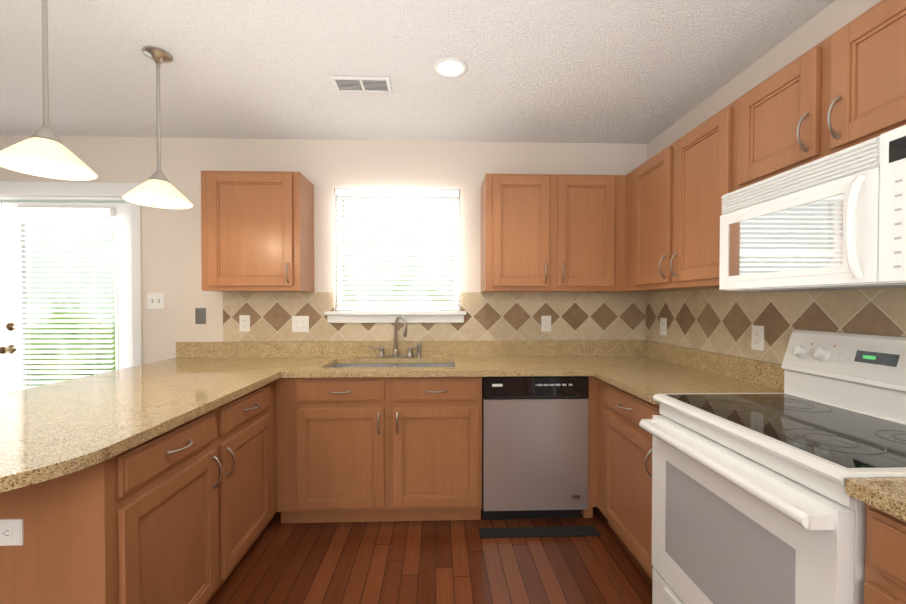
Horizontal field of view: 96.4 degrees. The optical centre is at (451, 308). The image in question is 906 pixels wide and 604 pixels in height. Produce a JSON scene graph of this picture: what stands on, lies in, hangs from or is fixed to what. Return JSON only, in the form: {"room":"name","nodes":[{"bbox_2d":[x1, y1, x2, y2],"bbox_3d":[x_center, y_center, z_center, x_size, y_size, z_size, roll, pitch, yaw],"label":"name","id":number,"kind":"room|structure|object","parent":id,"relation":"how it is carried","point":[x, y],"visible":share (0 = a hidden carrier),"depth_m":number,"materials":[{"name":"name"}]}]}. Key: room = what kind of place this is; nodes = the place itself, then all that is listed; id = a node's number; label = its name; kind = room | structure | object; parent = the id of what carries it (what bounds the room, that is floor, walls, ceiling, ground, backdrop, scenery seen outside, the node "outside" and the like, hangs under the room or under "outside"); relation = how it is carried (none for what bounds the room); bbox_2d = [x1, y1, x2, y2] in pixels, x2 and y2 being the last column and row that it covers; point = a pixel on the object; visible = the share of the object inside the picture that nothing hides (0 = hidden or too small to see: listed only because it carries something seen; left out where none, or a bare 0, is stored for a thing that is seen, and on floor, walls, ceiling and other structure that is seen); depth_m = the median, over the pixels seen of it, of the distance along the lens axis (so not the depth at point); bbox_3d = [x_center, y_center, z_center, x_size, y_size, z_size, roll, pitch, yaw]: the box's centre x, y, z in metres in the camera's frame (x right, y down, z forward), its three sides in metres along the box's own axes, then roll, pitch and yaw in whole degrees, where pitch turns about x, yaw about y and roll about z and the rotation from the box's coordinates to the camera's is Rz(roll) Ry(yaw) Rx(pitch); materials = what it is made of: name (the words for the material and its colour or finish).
{"room":"kitchen","nodes":[
{"label":"kitchen","id":0,"kind":"room"},
{"bbox_2d":[0,135,646,363],"bbox_3d":[-1.593,0.025,2.951,6.305,2.470,0.120,0,1,-2],"label":"wall","id":1,"kind":"structure","parent":0,"point":[171,257],"depth_m":2.89,"materials":[{"name":"beige paint"}]},
{"bbox_2d":[0,202,132,393],"bbox_3d":[-3.160,0.252,2.845,1.822,2.004,0.119,0,1,-2],"label":"patio door","id":2,"kind":"structure","parent":1,"relation":"in","point":[121,220],"depth_m":2.87,"materials":[{"name":"white"}]},
{"bbox_2d":[9,207,114,388],"bbox_3d":[-3.175,0.172,2.831,1.591,1.750,0.040,0,1,-2],"label":"door blind","id":3,"kind":"object","parent":2,"relation":"attached to","point":[32,211],"visible":0.6,"depth_m":2.84,"materials":[{"name":"white plastic"}]},
{"bbox_2d":[0,181,142,365],"bbox_3d":[-3.165,0.188,2.889,1.984,2.145,0.143,0,1,-2],"label":"door frame","id":4,"kind":"structure","parent":1,"relation":"attached to","point":[100,192],"depth_m":2.84,"materials":[{"name":"white wood"}]},
{"bbox_2d":[147,293,164,308],"bbox_3d":[-2.091,-0.055,2.863,0.118,0.118,0.020,0,1,-2],"label":"switch plate","id":5,"kind":"object","parent":1,"relation":"attached to","point":[155,300],"visible":1,"depth_m":2.87,"materials":[{"name":"white plastic"}]},
{"bbox_2d":[195,308,205,323],"bbox_3d":[-1.783,0.051,2.881,0.072,0.116,0.007,0,1,-2],"label":"switch plate","id":6,"kind":"object","parent":1,"relation":"attached to","point":[200,315],"visible":1,"depth_m":2.88,"materials":[{"name":"grey"}]},
{"bbox_2d":[201,171,313,291],"bbox_3d":[-1.287,-0.500,2.732,0.624,0.766,0.320,0,1,-2],"label":"upper cabinet","id":7,"kind":"object","parent":1,"relation":"attached to","point":[257,227],"depth_m":2.58,"materials":[{"name":"brown wood"}]},
{"bbox_2d":[324,311,465,322],"bbox_3d":[-0.397,0.060,2.938,1.009,0.083,0.103,0,1,-2],"label":"window sill","id":8,"kind":"structure","parent":1,"relation":"attached to","point":[392,316],"depth_m":2.90,"materials":[{"name":"white wood"}]},
{"bbox_2d":[336,192,459,310],"bbox_3d":[-0.390,-0.426,3.013,0.905,0.878,0.055,0,1,-2],"label":"window","id":9,"kind":"structure","parent":1,"relation":"in","point":[379,250],"depth_m":3.00,"materials":[{"name":"white"}]},
{"bbox_2d":[335,189,458,309],"bbox_3d":[-0.388,-0.426,2.958,0.893,0.873,0.045,0,1,-2],"label":"window blind","id":10,"kind":"object","parent":9,"relation":"attached to","point":[390,193],"visible":0.85,"depth_m":2.95,"materials":[{"name":"white plastic"}]},
{"bbox_2d":[223,292,642,341],"bbox_3d":[-0.110,0.057,2.936,3.030,0.353,0.008,0,1,-2],"label":"tile backsplash","id":11,"kind":"structure","parent":1,"relation":"attached to","point":[490,316],"depth_m":2.94,"materials":[{"name":"beige tile"}]},
{"bbox_2d":[239,315,249,330],"bbox_3d":[-1.470,0.103,2.883,0.072,0.116,0.008,0,1,-2],"label":"outlet","id":12,"kind":"object","parent":11,"relation":"attached to","point":[244,322],"visible":1,"depth_m":2.88,"materials":[{"name":"white plastic"}]},
{"bbox_2d":[292,316,308,331],"bbox_3d":[-1.078,0.109,2.896,0.118,0.116,0.008,0,1,-2],"label":"outlet","id":13,"kind":"object","parent":11,"relation":"attached to","point":[300,323],"visible":1,"depth_m":2.89,"materials":[{"name":"white plastic"}]},
{"bbox_2d":[541,316,550,331],"bbox_3d":[0.693,0.108,2.955,0.072,0.116,0.008,0,1,-2],"label":"outlet","id":14,"kind":"object","parent":11,"relation":"attached to","point":[545,323],"visible":1,"depth_m":2.95,"materials":[{"name":"white plastic"}]},
{"bbox_2d":[481,174,556,291],"bbox_3d":[0.442,-0.500,2.789,0.444,0.766,0.320,0,1,-2],"label":"upper cabinet","id":15,"kind":"object","parent":1,"relation":"attached to","point":[519,211],"depth_m":2.64,"materials":[{"name":"brown wood"}]},
{"bbox_2d":[557,174,616,291],"bbox_3d":[0.865,-0.500,2.803,0.402,0.766,0.320,0,1,-2],"label":"upper cabinet","id":16,"kind":"object","parent":1,"relation":"attached to","point":[586,204],"depth_m":2.65,"materials":[{"name":"brown wood"}]},
{"bbox_2d":[0,0,835,143],"bbox_3d":[-1.500,-1.198,0.102,6.305,0.050,5.790,0,1,-2],"label":"ceiling","id":17,"kind":"structure","parent":0,"point":[602,71],"depth_m":1.99,"materials":[{"name":"white paint"}]},
{"bbox_2d":[0,0,96,180],"bbox_3d":[-1.436,-0.843,1.434,0.272,0.694,0.272,0,1,-2],"label":"pendant light","id":18,"kind":"object","parent":17,"relation":"hanging from","point":[42,151],"visible":1,"depth_m":1.43,"materials":[{"name":"white glass"}]},
{"bbox_2d":[122,46,192,208],"bbox_3d":[-1.377,-0.849,1.906,0.272,0.694,0.272,0,1,-2],"label":"pendant light","id":19,"kind":"object","parent":17,"relation":"hanging from","point":[157,189],"visible":1,"depth_m":1.90,"materials":[{"name":"white glass"}]},
{"bbox_2d":[330,76,391,92],"bbox_3d":[-0.474,-1.194,2.160,0.300,0.010,0.147,0,1,-2],"label":"ceiling vent","id":20,"kind":"object","parent":17,"relation":"in","point":[360,84],"visible":1,"depth_m":2.16,"materials":[{"name":"grey metal"}]},
{"bbox_2d":[433,57,467,77],"bbox_3d":[-0.005,-1.194,2.013,0.174,0.006,0.174,0,1,-2],"label":"recessed light","id":21,"kind":"object","parent":17,"relation":"in","point":[450,67],"visible":1,"depth_m":2.01,"materials":[{"name":"white"}]},
{"bbox_2d":[208,507,651,603],"bbox_3d":[-1.500,1.322,0.134,6.305,0.050,5.790,0,1,-2],"label":"floor","id":22,"kind":"structure","parent":0,"point":[431,562],"depth_m":2.00,"materials":[{"name":"brown wood"}]},
{"bbox_2d":[0,405,227,603],"bbox_3d":[-1.265,0.840,1.404,0.620,0.880,0.565,0,1,-2],"label":"base cabinet","id":23,"kind":"object","parent":22,"relation":"on","point":[186,512],"depth_m":1.21,"materials":[{"name":"brown wood"}]},
{"bbox_2d":[0,519,23,545],"bbox_3d":[-1.240,0.616,1.115,0.116,0.072,0.008,0,1,-2],"label":"outlet","id":24,"kind":"object","parent":23,"relation":"attached to","point":[11,532],"visible":1,"depth_m":1.11,"materials":[{"name":"white plastic"}]},
{"bbox_2d":[0,371,283,492],"bbox_3d":[-1.401,0.381,1.473,0.990,0.034,1.515,0,1,-2],"label":"countertop","id":25,"kind":"structure","parent":23,"relation":"on","point":[54,430],"depth_m":1.42,"materials":[{"name":"beige stone"}]},
{"bbox_2d":[224,380,275,576],"bbox_3d":[-1.283,0.833,1.944,0.620,0.880,0.516,0,1,-2],"label":"base cabinet","id":26,"kind":"object","parent":22,"relation":"on","point":[250,418],"depth_m":1.98,"materials":[{"name":"brown wood"}]},
{"bbox_2d":[276,378,315,522],"bbox_3d":[-1.302,0.826,2.527,0.620,0.880,0.763,0,1,-2],"label":"base cabinet","id":27,"kind":"object","parent":22,"relation":"on","point":[292,394],"depth_m":2.32,"materials":[{"name":"brown wood"}]},
{"bbox_2d":[292,391,399,522],"bbox_3d":[-0.632,0.944,2.624,0.522,0.640,0.617,0,1,-2],"label":"base cabinet","id":28,"kind":"object","parent":22,"relation":"on","point":[342,441],"depth_m":2.32,"materials":[{"name":"brown wood"}]},
{"bbox_2d":[392,391,479,520],"bbox_3d":[-0.110,0.944,2.641,0.522,0.640,0.617,0,1,-2],"label":"base cabinet","id":29,"kind":"object","parent":22,"relation":"on","point":[436,434],"depth_m":2.34,"materials":[{"name":"brown wood"}]},
{"bbox_2d":[479,376,599,537],"bbox_3d":[0.487,0.828,2.585,0.669,0.874,0.680,0,1,-2],"label":"dishwasher","id":30,"kind":"object","parent":22,"relation":"on","point":[534,447],"visible":0.96,"depth_m":2.35,"materials":[{"name":"silver metal"}]},
{"bbox_2d":[581,376,591,517],"bbox_3d":[1.121,0.824,2.690,0.654,0.880,0.597,0,1,-2],"label":"base cabinet","id":31,"kind":"object","parent":22,"relation":"on","point":[586,513],"depth_m":2.38,"materials":[{"name":"brown wood"}]},
{"bbox_2d":[114,315,679,377],"bbox_3d":[-0.242,0.326,2.603,3.383,0.547,0.668,0,1,-2],"label":"countertop","id":32,"kind":"structure","parent":31,"relation":"on","point":[298,359],"depth_m":2.83,"materials":[{"name":"beige stone"}]},
{"bbox_2d":[330,363,453,367],"bbox_3d":[-0.384,0.491,2.627,0.842,0.216,0.422,0,1,-2],"label":"sink","id":33,"kind":"object","parent":32,"relation":"in","point":[333,365],"depth_m":2.82,"materials":[{"name":"silver metal"}]},
{"bbox_2d":[369,315,421,357],"bbox_3d":[-0.391,0.195,2.816,0.373,0.300,0.166,0,1,-2],"label":"faucet","id":34,"kind":"object","parent":32,"relation":"on","point":[377,349],"depth_m":2.90,"materials":[{"name":"silver metal"}]},
{"bbox_2d":[592,376,660,579],"bbox_3d":[1.159,0.832,2.045,0.616,0.880,0.695,0,1,-2],"label":"base cabinet","id":35,"kind":"object","parent":22,"relation":"on","point":[621,449],"depth_m":2.02,"materials":[{"name":"brown wood"}]},
{"bbox_2d":[592,347,783,403],"bbox_3d":[1.143,0.319,2.003,0.653,0.144,0.624,0,1,-2],"label":"countertop","id":36,"kind":"structure","parent":35,"relation":"on","point":[642,372],"depth_m":2.12,"materials":[{"name":"beige stone"}]},
{"bbox_2d":[639,330,905,603],"bbox_3d":[1.131,0.687,1.298,0.705,1.190,0.780,0,1,-2],"label":"range","id":37,"kind":"object","parent":22,"relation":"on","point":[753,502],"visible":0.92,"depth_m":1.25,"materials":[{"name":"white metal"}]},
{"bbox_2d":[864,503,905,603],"bbox_3d":[1.205,0.850,0.663,0.616,0.880,0.482,0,1,-2],"label":"base cabinet","id":38,"kind":"object","parent":22,"relation":"on","point":[885,534],"depth_m":0.84,"materials":[{"name":"brown wood"}]},
{"bbox_2d":[845,477,905,521],"bbox_3d":[1.219,0.347,-0.133,0.643,0.144,2.062,0,1,-2],"label":"countertop","id":39,"kind":"structure","parent":38,"relation":"on","point":[888,495],"depth_m":0.84,"materials":[{"name":"beige stone"}]},
{"bbox_2d":[647,0,880,159],"bbox_3d":[1.591,0.061,0.220,0.120,2.470,5.550,0,1,-2],"label":"wall","id":40,"kind":"structure","parent":0,"point":[830,19],"depth_m":1.87,"materials":[{"name":"beige paint"}]},
{"bbox_2d":[621,146,668,291],"bbox_3d":[1.298,-0.495,2.398,0.318,0.766,0.557,0,1,-2],"label":"upper cabinet","id":41,"kind":"object","parent":40,"relation":"attached to","point":[652,224],"depth_m":2.40,"materials":[{"name":"brown wood"}]},
{"bbox_2d":[665,102,732,290],"bbox_3d":[1.315,-0.489,1.902,0.318,0.766,0.435,0,1,-2],"label":"upper cabinet","id":42,"kind":"object","parent":40,"relation":"attached to","point":[699,160],"depth_m":1.92,"materials":[{"name":"brown wood"}]},
{"bbox_2d":[729,48,812,192],"bbox_3d":[1.328,-0.670,1.485,0.318,0.393,0.395,0,1,-2],"label":"upper cabinet","id":43,"kind":"object","parent":40,"relation":"attached to","point":[773,121],"depth_m":1.47,"materials":[{"name":"brown wood"}]},
{"bbox_2d":[643,288,905,364],"bbox_3d":[1.503,0.083,0.917,0.009,0.353,4.149,0,1,-2],"label":"tile backsplash","id":44,"kind":"structure","parent":40,"relation":"attached to","point":[717,321],"depth_m":1.90,"materials":[{"name":"beige tile"}]},
{"bbox_2d":[660,318,666,334],"bbox_3d":[1.435,0.120,2.742,0.008,0.116,0.072,0,1,-2],"label":"outlet","id":45,"kind":"object","parent":44,"relation":"attached to","point":[663,326],"visible":1,"depth_m":2.73,"materials":[{"name":"white plastic"}]},
{"bbox_2d":[751,325,763,350],"bbox_3d":[1.461,0.138,1.933,0.008,0.116,0.072,0,1,-2],"label":"outlet","id":46,"kind":"object","parent":44,"relation":"attached to","point":[757,341],"visible":1,"depth_m":1.93,"materials":[{"name":"white plastic"}]},
{"bbox_2d":[813,0,905,160],"bbox_3d":[1.341,-0.665,1.089,0.318,0.393,0.397,0,1,-2],"label":"upper cabinet","id":47,"kind":"object","parent":40,"relation":"attached to","point":[859,70],"depth_m":1.17,"materials":[{"name":"brown wood"}]},
{"bbox_2d":[719,125,905,290],"bbox_3d":[1.275,-0.265,1.290,0.417,0.398,0.780,0,1,-2],"label":"microwave","id":48,"kind":"object","parent":47,"relation":"attached to","point":[835,221],"visible":1,"depth_m":1.22,"materials":[{"name":"white plastic"}]},
{"label":"outside","id":49,"kind":"structure","parent":0,"visible":0},
{"bbox_2d":[25,199,453,385],"bbox_3d":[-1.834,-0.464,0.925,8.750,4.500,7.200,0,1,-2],"label":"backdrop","id":50,"kind":"structure","parent":49,"point":[345,245],"depth_m":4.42,"materials":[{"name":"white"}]}
]}

